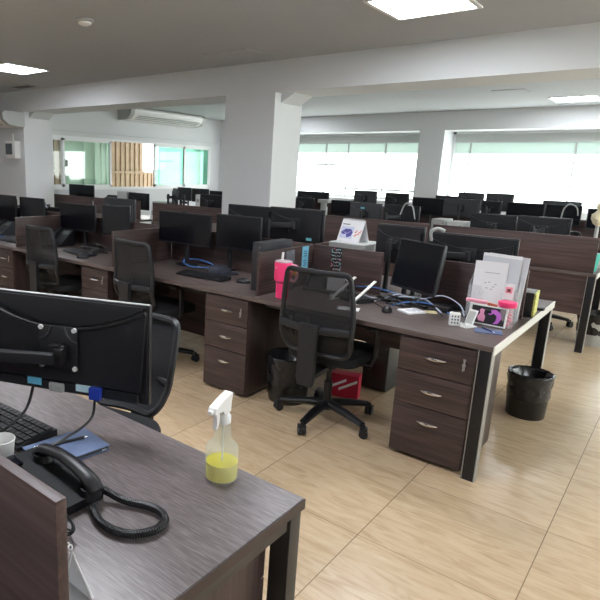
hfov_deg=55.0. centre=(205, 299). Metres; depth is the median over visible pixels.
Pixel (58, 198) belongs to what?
desk
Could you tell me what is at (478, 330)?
booklet
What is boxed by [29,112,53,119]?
trim
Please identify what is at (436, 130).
wall
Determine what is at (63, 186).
window
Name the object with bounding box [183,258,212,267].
cable loop
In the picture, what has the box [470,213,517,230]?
monitor
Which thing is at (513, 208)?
monitor
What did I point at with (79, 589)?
desk calendar
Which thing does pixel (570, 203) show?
cable
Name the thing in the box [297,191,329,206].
monitor
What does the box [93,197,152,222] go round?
desk
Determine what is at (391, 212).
monitor
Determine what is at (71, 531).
cable
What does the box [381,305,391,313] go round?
computer mouse
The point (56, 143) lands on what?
cladding
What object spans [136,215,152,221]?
countertop
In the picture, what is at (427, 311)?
sticky notes
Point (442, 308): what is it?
power adapter
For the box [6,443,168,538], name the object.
desk phone
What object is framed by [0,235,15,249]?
countertop
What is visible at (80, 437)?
pen
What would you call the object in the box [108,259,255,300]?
countertop
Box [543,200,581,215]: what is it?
monitor
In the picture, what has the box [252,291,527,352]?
countertop
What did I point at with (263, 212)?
monitor
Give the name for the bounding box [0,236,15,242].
keyboard
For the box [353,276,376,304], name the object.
laptop stand
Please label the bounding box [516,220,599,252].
desk
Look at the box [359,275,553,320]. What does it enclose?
countertop
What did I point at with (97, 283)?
drawer pedestal
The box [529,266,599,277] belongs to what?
countertop
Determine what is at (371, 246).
computer tower
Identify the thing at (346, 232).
picture
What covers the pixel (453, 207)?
monitor
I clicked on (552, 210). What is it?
monitor
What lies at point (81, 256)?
computer mouse
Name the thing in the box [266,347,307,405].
waste bin
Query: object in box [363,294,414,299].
cable
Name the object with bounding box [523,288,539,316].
storage box
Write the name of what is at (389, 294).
cable
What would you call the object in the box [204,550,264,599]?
drawer pedestal
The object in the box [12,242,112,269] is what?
countertop
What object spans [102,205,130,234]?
monitor
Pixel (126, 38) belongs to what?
ceiling
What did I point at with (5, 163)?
wall
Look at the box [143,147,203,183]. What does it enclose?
window
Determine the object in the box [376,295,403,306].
cable
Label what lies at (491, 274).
holder
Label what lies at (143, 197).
monitor
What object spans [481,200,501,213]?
monitor
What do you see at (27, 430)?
keyboard
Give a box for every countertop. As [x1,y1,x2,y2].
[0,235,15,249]
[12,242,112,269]
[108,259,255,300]
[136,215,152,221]
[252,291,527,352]
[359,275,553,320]
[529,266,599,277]
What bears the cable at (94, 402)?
hanging from the monitor at (97, 349)
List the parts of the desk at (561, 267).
modesty panel, leg, leg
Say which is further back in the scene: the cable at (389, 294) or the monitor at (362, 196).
the monitor at (362, 196)
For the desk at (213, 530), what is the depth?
1.31 m
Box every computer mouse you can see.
[76,254,88,258]
[236,278,250,283]
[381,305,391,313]
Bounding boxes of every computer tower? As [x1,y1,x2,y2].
[251,238,292,290]
[329,240,375,251]
[361,342,398,391]
[430,218,452,229]
[447,220,469,226]
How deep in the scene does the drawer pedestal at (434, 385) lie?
3.04 m
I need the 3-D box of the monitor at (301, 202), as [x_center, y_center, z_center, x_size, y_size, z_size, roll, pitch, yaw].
[1.737,-1.659,10.157,0.400,0.365,0.169,13,17,39]
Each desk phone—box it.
[0,218,14,235]
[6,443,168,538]
[54,227,74,246]
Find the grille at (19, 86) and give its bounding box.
[13,85,33,88]
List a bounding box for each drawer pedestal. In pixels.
[0,248,49,292]
[81,265,118,300]
[203,292,286,396]
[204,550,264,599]
[389,334,501,470]
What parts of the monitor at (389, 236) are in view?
post, arm, mount plate, casing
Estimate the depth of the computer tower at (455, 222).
5.95 m
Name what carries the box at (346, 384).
on the floor
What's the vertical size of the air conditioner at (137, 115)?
0.230 m
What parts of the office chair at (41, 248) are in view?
backrest, frame, seat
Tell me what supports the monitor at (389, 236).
on the desk at (456, 282)
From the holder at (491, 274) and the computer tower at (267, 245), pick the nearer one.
the holder at (491, 274)
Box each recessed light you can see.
[0,62,49,74]
[362,0,482,20]
[548,95,599,102]
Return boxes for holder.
[459,309,478,328]
[468,252,530,322]
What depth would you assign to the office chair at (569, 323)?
6.10 m
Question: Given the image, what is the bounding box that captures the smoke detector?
[75,18,93,26]
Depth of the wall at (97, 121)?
11.85 m
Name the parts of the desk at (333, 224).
modesty panel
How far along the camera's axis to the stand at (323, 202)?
9.92 m
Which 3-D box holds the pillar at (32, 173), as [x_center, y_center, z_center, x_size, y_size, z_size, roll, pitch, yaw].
[-3.001,-2.158,9.778,0.441,2.700,0.545,13,17,39]
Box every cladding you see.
[53,140,65,183]
[111,141,144,186]
[143,173,152,186]
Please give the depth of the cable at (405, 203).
6.27 m
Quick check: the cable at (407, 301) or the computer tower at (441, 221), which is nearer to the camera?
the cable at (407, 301)
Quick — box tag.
[502,283,514,308]
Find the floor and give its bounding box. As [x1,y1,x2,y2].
[77,307,599,599]
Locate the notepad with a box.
[397,308,426,314]
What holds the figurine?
on the desk at (561, 267)
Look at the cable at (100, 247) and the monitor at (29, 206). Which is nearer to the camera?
the cable at (100, 247)
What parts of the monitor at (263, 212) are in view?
casing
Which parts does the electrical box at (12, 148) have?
door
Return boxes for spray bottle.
[205,390,237,483]
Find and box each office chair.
[25,224,81,294]
[96,313,180,432]
[113,238,199,361]
[273,265,379,438]
[549,231,581,330]
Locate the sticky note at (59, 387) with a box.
[49,382,64,392]
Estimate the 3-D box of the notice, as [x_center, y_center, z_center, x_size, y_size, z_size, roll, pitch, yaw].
[0.726,-0.299,4.112,0.003,0.185,0.085,13,17,39]
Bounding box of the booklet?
[474,327,502,335]
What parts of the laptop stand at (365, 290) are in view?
support arm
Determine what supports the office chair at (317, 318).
on the floor
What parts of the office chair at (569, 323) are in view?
leg, frame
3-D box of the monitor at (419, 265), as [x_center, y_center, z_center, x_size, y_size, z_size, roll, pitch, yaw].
[1.363,-0.166,3.576,0.145,0.413,0.421,-3,14,-20]
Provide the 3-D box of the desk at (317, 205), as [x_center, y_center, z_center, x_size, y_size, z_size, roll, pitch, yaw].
[1.630,-1.433,10.769,1.497,0.940,1.490,13,17,39]
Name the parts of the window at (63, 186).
sash, sash, sash, sash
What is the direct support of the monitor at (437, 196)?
on the desk at (423, 218)
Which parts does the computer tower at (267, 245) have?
panel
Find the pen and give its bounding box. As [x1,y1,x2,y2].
[34,436,87,446]
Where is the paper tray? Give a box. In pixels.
[117,191,135,198]
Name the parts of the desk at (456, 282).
rail, modesty panel, power strip, leg, rail, leg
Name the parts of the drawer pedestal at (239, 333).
handle, drawer, drawer, drawer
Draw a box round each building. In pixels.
[65,140,108,183]
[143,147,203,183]
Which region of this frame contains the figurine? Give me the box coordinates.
[591,203,599,269]
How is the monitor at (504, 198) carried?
on the desk at (423, 218)
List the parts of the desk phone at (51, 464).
coiled cord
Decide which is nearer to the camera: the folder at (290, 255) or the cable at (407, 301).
the cable at (407, 301)
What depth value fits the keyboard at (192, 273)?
4.29 m
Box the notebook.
[22,428,109,459]
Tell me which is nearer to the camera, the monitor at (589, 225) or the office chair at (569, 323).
the office chair at (569, 323)
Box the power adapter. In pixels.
[430,304,466,316]
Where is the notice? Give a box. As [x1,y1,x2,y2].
[301,246,308,267]
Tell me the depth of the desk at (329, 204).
10.13 m
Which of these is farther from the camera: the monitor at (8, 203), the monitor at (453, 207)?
the monitor at (453, 207)
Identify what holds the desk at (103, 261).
on the floor
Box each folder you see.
[286,250,294,263]
[594,253,599,271]
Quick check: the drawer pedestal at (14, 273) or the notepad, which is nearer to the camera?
the notepad
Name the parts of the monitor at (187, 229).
casing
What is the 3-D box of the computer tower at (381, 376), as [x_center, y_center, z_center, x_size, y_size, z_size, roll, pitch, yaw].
[1.388,0.453,4.292,0.190,0.364,0.452,13,17,39]
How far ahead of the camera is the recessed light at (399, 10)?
3.91 m
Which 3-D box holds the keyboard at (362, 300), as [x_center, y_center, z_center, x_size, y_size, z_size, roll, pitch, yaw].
[0.940,-0.032,3.787,0.140,0.029,0.400,-4,14,-25]
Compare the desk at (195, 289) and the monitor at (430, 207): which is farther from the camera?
the monitor at (430, 207)
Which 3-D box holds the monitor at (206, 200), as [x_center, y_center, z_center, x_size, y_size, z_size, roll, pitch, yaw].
[0.041,-1.311,8.244,0.450,0.450,0.169,13,17,39]
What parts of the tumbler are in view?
lid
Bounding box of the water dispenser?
[195,194,199,205]
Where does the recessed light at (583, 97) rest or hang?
in the ceiling
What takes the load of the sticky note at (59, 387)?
attached to the monitor at (97, 349)
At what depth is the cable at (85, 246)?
5.48 m
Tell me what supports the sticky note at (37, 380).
attached to the monitor at (97, 349)
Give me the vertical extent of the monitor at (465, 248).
0.442 m
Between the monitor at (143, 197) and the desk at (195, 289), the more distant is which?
the monitor at (143, 197)
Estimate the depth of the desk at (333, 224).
6.40 m
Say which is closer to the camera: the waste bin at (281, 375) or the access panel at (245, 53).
the waste bin at (281, 375)
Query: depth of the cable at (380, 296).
3.69 m
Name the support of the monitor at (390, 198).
on the desk at (329, 204)
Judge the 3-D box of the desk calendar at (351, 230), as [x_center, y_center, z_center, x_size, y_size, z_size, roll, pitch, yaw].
[1.115,-0.525,4.247,0.120,0.172,0.213,-7,16,-34]
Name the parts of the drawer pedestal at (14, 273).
drawer, drawer, drawer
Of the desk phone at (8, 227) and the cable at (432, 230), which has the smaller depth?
the cable at (432, 230)
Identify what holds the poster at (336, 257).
attached to the desk at (456, 282)
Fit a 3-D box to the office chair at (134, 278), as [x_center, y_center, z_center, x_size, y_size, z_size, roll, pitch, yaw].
[-0.407,0.006,4.534,0.654,1.014,0.664,-11,18,-44]
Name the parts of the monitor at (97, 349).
arm, mount plate, socket rail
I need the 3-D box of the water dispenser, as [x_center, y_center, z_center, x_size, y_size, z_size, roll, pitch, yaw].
[-0.091,-1.401,8.654,0.100,0.430,0.105,13,17,39]
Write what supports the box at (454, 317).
on the desk at (456, 282)
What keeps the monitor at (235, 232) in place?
on the desk at (195, 289)
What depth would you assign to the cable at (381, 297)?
3.64 m
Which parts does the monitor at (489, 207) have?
arm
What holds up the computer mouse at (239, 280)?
on the desk at (195, 289)
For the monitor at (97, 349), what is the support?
on the desk at (213, 530)
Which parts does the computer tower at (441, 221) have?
panel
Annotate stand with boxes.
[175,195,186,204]
[318,199,329,210]
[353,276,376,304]
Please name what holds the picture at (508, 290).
attached to the tag
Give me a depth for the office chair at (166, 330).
2.48 m
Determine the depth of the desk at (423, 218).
8.98 m
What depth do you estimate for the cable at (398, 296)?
3.57 m
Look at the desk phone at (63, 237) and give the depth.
5.80 m
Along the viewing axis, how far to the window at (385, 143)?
11.92 m
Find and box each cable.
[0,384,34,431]
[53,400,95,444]
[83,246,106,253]
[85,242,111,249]
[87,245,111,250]
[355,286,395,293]
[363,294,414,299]
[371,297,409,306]
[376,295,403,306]
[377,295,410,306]
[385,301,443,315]
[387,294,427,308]
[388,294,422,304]
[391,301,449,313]
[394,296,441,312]
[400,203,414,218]
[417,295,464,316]
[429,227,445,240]
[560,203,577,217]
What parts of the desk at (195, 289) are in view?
rail, cap, modesty panel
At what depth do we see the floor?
2.88 m
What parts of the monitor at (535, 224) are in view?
arm, mount plate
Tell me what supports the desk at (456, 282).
on the floor
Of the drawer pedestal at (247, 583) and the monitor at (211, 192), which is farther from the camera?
the monitor at (211, 192)
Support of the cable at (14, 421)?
hanging from the monitor at (97, 349)
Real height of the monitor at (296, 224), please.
0.526 m
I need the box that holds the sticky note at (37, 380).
[27,376,41,384]
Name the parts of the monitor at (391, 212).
arm, mount plate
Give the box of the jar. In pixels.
[498,300,517,326]
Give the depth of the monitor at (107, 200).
5.91 m
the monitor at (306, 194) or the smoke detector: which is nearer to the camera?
the smoke detector
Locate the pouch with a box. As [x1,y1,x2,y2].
[466,298,497,306]
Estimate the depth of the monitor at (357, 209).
6.73 m
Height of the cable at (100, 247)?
0.035 m
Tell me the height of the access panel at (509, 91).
0.008 m
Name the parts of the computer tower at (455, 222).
panel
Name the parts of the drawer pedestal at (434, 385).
handle, drawer, handle, drawer, handle, drawer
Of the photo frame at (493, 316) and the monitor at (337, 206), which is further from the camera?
the monitor at (337, 206)
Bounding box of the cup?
[0,432,14,456]
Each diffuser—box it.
[0,64,43,73]
[552,96,599,101]
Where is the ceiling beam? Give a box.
[22,22,599,113]
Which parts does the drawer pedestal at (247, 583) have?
drawer, drawer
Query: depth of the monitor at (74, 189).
10.18 m
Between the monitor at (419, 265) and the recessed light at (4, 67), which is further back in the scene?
the recessed light at (4, 67)
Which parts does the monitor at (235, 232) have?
post, casing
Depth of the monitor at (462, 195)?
8.88 m
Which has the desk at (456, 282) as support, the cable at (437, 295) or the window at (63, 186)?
the cable at (437, 295)
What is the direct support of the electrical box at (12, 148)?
attached to the pillar at (32, 173)
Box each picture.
[339,226,354,238]
[505,287,512,293]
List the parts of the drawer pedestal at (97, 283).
drawer, drawer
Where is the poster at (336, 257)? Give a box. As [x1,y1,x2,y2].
[330,247,341,270]
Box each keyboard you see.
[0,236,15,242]
[0,402,56,451]
[63,248,96,256]
[176,269,230,281]
[355,293,373,303]
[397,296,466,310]
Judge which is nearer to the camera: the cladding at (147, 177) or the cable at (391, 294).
the cable at (391, 294)
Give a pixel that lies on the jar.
(509, 304)
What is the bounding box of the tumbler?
[274,252,296,298]
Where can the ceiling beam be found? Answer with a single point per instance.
(571, 52)
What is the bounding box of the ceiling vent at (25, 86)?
[9,84,38,88]
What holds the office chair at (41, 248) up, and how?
on the floor
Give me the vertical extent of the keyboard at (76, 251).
0.029 m
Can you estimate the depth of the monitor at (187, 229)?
4.77 m
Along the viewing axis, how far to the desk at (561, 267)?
5.24 m
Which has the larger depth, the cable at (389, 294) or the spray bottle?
the cable at (389, 294)
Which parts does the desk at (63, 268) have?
modesty panel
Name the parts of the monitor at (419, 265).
post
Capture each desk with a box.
[0,204,74,295]
[0,381,305,599]
[12,213,171,296]
[54,194,92,207]
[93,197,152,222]
[108,223,309,346]
[151,202,221,243]
[252,242,554,482]
[312,215,429,276]
[314,202,320,209]
[327,203,384,219]
[419,214,502,230]
[433,224,599,352]
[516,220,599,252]
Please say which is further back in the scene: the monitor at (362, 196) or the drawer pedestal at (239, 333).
the monitor at (362, 196)
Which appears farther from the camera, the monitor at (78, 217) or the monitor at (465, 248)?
the monitor at (78, 217)
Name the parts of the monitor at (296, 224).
post, arm, mount plate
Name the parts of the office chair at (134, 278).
backrest, frame, seat, arm, leg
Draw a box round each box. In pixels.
[5,134,20,157]
[331,369,361,398]
[448,312,460,325]
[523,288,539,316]
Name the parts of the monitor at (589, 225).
casing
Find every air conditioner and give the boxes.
[0,110,24,127]
[118,108,205,127]
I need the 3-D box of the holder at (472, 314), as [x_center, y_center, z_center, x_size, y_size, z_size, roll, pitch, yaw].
[1.462,0.102,3.137,0.085,0.094,0.064,-4,14,-24]
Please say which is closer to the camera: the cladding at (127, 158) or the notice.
the notice
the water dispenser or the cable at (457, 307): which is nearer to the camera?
the cable at (457, 307)
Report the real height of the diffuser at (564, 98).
0.006 m
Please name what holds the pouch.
on the desk at (456, 282)
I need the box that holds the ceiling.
[0,0,599,119]
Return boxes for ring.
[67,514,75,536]
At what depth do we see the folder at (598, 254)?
5.16 m
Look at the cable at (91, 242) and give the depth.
5.59 m
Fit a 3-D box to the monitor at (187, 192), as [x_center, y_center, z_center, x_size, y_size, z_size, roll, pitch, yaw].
[-0.396,-2.153,11.864,0.390,0.425,0.169,13,17,39]
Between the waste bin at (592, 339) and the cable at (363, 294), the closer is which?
the cable at (363, 294)
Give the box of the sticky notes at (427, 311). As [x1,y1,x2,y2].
[424,310,436,313]
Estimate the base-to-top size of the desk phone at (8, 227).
0.181 m
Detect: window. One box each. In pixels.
[52,134,210,189]
[296,133,419,200]
[446,130,599,211]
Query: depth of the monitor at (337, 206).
9.77 m
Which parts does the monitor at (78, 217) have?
post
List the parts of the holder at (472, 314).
plate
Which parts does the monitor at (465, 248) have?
arm, mount plate, casing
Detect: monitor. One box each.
[0,194,17,221]
[0,288,151,404]
[19,196,45,216]
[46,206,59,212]
[60,202,96,244]
[69,184,94,196]
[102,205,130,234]
[104,197,135,221]
[128,192,149,210]
[159,210,211,266]
[167,188,178,203]
[178,187,191,204]
[192,188,208,201]
[200,194,221,207]
[209,191,221,194]
[216,213,262,270]
[228,204,270,237]
[265,206,325,243]
[295,197,314,208]
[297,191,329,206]
[330,200,357,216]
[349,202,382,219]
[354,190,377,203]
[375,223,425,292]
[383,204,420,222]
[384,192,409,205]
[390,238,447,297]
[406,231,519,296]
[412,197,444,223]
[436,195,457,198]
[443,198,480,220]
[458,192,484,210]
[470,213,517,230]
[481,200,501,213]
[486,193,514,211]
[506,202,545,221]
[517,215,572,235]
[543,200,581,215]
[544,204,582,225]
[585,208,599,243]
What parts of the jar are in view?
lid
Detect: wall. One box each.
[0,92,11,194]
[52,110,220,223]
[218,105,599,219]
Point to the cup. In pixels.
(7, 440)
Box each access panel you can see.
[202,48,270,61]
[492,89,529,93]
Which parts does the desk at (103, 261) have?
rail, modesty panel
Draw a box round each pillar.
[8,91,53,206]
[222,92,301,213]
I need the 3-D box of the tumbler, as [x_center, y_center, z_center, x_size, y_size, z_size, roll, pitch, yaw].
[0.528,-0.159,3.679,0.166,0.301,0.116,9,15,30]
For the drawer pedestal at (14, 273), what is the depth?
5.74 m
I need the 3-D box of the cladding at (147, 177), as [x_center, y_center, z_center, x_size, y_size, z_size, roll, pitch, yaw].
[-1.451,-2.475,14.179,0.090,1.420,0.400,13,17,39]
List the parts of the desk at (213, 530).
rail, leg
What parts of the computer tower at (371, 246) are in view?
panel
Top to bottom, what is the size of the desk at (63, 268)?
0.942 m
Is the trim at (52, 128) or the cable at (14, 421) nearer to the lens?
the cable at (14, 421)
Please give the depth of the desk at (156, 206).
8.23 m
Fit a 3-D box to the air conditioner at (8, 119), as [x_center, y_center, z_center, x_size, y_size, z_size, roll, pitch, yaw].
[-3.675,-3.045,9.549,1.550,0.230,0.410,13,17,39]
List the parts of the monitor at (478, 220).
mount plate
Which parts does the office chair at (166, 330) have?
seat, backrest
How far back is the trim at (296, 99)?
6.20 m
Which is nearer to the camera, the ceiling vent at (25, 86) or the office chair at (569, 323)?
the office chair at (569, 323)
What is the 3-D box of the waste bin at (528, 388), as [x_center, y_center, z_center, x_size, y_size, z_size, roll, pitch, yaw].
[2.167,0.625,3.791,0.283,0.303,0.281,13,17,39]
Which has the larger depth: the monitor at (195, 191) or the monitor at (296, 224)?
the monitor at (195, 191)
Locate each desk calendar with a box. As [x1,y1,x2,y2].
[67,542,93,599]
[337,218,368,243]
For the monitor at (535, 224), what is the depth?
5.54 m
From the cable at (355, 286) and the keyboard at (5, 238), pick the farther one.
the keyboard at (5, 238)
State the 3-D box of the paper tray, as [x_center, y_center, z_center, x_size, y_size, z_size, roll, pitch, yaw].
[-1.341,-1.639,9.580,0.240,0.400,0.225,13,17,39]
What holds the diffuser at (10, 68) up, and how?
attached to the recessed light at (4, 67)
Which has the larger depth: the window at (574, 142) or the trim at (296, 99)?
the window at (574, 142)
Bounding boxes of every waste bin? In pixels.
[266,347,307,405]
[505,365,555,420]
[575,309,599,347]
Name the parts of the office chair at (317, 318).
leg, leg, backrest, frame, leg, seat, leg, leg, arm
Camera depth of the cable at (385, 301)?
3.50 m
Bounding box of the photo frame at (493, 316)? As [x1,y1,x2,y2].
[470,303,508,328]
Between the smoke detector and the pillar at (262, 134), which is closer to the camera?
the smoke detector
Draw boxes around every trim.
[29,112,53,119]
[52,128,221,143]
[281,92,312,106]
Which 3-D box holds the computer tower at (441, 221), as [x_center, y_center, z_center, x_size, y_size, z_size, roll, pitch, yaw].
[2.570,-0.707,6.171,0.140,0.364,0.272,13,17,39]
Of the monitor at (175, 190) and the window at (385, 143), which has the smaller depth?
the monitor at (175, 190)
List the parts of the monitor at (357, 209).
arm, mount plate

